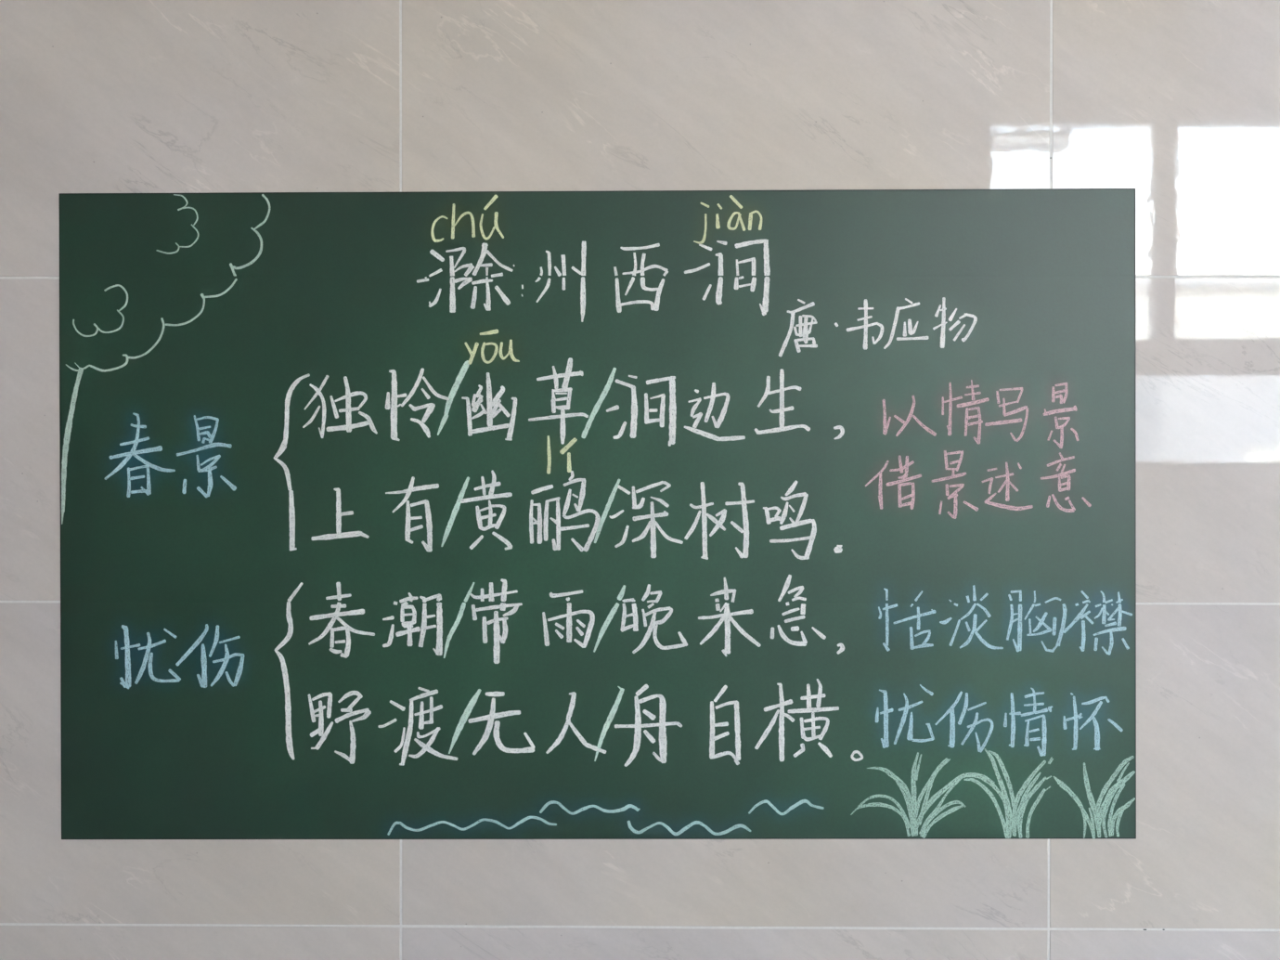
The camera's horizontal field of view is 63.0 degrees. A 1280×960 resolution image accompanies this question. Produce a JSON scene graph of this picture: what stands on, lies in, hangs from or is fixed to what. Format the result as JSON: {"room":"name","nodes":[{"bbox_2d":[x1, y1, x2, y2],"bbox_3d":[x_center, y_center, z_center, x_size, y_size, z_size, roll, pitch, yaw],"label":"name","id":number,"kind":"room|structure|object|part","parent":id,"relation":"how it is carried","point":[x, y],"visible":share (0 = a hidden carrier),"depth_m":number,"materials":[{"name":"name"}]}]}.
{"room":"school corridor","nodes":[
{"label":"school corridor","id":0,"kind":"room"},
{"bbox_2d":[0,0,1279,959],"bbox_3d":[0.684,-0.486,1.061,9.050,4.200,0.200,0,0,0],"label":"wall","id":1,"kind":"structure","parent":0,"point":[1176,103],"depth_m":0.97,"materials":[{"name":"tile"}]},
{"bbox_2d":[58,188,1136,839],"bbox_3d":[-0.041,0.033,0.969,1.000,0.605,0.001,0,0,0],"label":"chalkboard","id":2,"kind":"object","parent":1,"relation":"attached to","point":[613,514],"visible":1,"depth_m":0.97,"materials":[{"name":"green"}]},
{"bbox_3d":[0.227,0.307,0.968,0.050,0.031,0.001,0,0,0],"label":"grass blade","id":3,"kind":"part","parent":2,"relation":"part of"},
{"bbox_3d":[0.232,0.287,0.968,0.043,0.043,0.001,0,0,0],"label":"grass blade","id":4,"kind":"part","parent":2,"relation":"part of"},
{"bbox_3d":[0.245,0.304,0.968,0.018,0.053,0.001,0,0,0],"label":"grass blade","id":5,"kind":"part","parent":2,"relation":"part of","materials":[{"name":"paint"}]},
{"bbox_3d":[0.255,0.287,0.967,0.007,0.071,0.001,0,0,0],"label":"grass blade","id":6,"kind":"part","parent":2,"relation":"part of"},
{"bbox_3d":[0.255,0.325,0.967,0.006,0.010,0.001,0,0,0],"label":"grass blade","id":7,"kind":"part","parent":2,"relation":"part of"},
{"bbox_3d":[0.258,0.266,0.967,0.007,0.025,0.001,0,0,0],"label":"grass blade","id":8,"kind":"part","parent":2,"relation":"part of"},
{"bbox_3d":[0.269,0.293,0.967,0.035,0.072,0.001,0,0,0],"label":"grass blade","id":9,"kind":"part","parent":2,"relation":"part of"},
{"bbox_3d":[0.272,0.289,0.967,0.030,0.062,0.001,0,0,0],"label":"grass blade","id":10,"kind":"part","parent":2,"relation":"part of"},
{"bbox_3d":[0.278,0.303,0.967,0.038,0.052,0.001,0,0,0],"label":"grass blade","id":11,"kind":"part","parent":2,"relation":"part of","materials":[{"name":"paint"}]},
{"bbox_3d":[0.280,0.316,0.967,0.038,0.031,0.001,0,0,0],"label":"grass blade","id":12,"kind":"part","parent":2,"relation":"part of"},
{"bbox_3d":[0.281,0.314,0.967,0.042,0.034,0.001,0,0,0],"label":"grass blade","id":13,"kind":"part","parent":2,"relation":"part of","materials":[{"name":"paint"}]},
{"bbox_3d":[0.291,0.297,0.967,0.074,0.052,0.001,0,0,0],"label":"grass blade","id":14,"kind":"part","parent":2,"relation":"part of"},
{"bbox_3d":[0.321,0.304,0.967,0.042,0.056,0.001,0,0,0],"label":"grass blade","id":15,"kind":"part","parent":2,"relation":"part of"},
{"bbox_3d":[0.332,0.290,0.967,0.026,0.083,0.001,0,0,0],"label":"grass blade","id":16,"kind":"part","parent":2,"relation":"part of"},
{"bbox_3d":[0.335,0.277,0.967,0.025,0.053,0.001,0,0,0],"label":"grass blade","id":17,"kind":"part","parent":2,"relation":"part of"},
{"bbox_3d":[0.358,0.300,0.967,0.026,0.060,0.001,0,0,0],"label":"grass blade","id":18,"kind":"part","parent":2,"relation":"part of","materials":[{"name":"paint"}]},
{"bbox_3d":[0.360,0.294,0.967,0.032,0.070,0.001,0,0,0],"label":"grass blade","id":19,"kind":"part","parent":2,"relation":"part of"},
{"bbox_3d":[0.363,0.303,0.967,0.027,0.057,0.001,0,0,0],"label":"grass blade","id":20,"kind":"part","parent":2,"relation":"part of","materials":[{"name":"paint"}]},
{"bbox_3d":[0.366,0.308,0.966,0.018,0.046,0.001,0,0,0],"label":"grass blade","id":21,"kind":"part","parent":2,"relation":"part of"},
{"bbox_3d":[0.414,0.317,0.966,0.014,0.031,0.001,0,0,0],"label":"grass blade","id":22,"kind":"part","parent":2,"relation":"part of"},
{"bbox_3d":[0.418,0.317,0.966,0.006,0.028,0.001,0,0,0],"label":"grass blade","id":23,"kind":"part","parent":2,"relation":"part of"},
{"bbox_3d":[0.418,0.296,0.966,0.017,0.069,0.001,0,0,0],"label":"grass blade","id":24,"kind":"part","parent":2,"relation":"part of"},
{"bbox_3d":[0.435,0.307,0.966,0.015,0.049,0.001,0,0,0],"label":"grass blade","id":25,"kind":"part","parent":2,"relation":"part of","materials":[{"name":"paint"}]},
{"bbox_3d":[0.439,0.289,0.966,0.036,0.068,0.001,0,0,0],"label":"grass blade","id":26,"kind":"part","parent":2,"relation":"part of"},
{"bbox_3d":[0.440,0.296,0.966,0.036,0.055,0.001,0,0,0],"label":"grass blade","id":27,"kind":"part","parent":2,"relation":"part of","materials":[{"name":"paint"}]},
{"bbox_3d":[0.441,0.305,0.966,0.016,0.049,0.001,0,0,0],"label":"grass blade","id":28,"kind":"part","parent":2,"relation":"part of","materials":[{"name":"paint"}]},
{"bbox_3d":[0.444,0.317,0.966,0.008,0.027,0.001,0,0,0],"label":"grass blade","id":29,"kind":"part","parent":2,"relation":"part of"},
{"bbox_3d":[0.447,0.311,0.966,0.023,0.036,0.001,0,0,0],"label":"grass blade","id":30,"kind":"part","parent":2,"relation":"part of","materials":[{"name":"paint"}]},
{"bbox_3d":[0.447,0.270,0.966,0.012,0.019,0.001,0,0,0],"label":"grass blade","id":31,"kind":"part","parent":2,"relation":"part of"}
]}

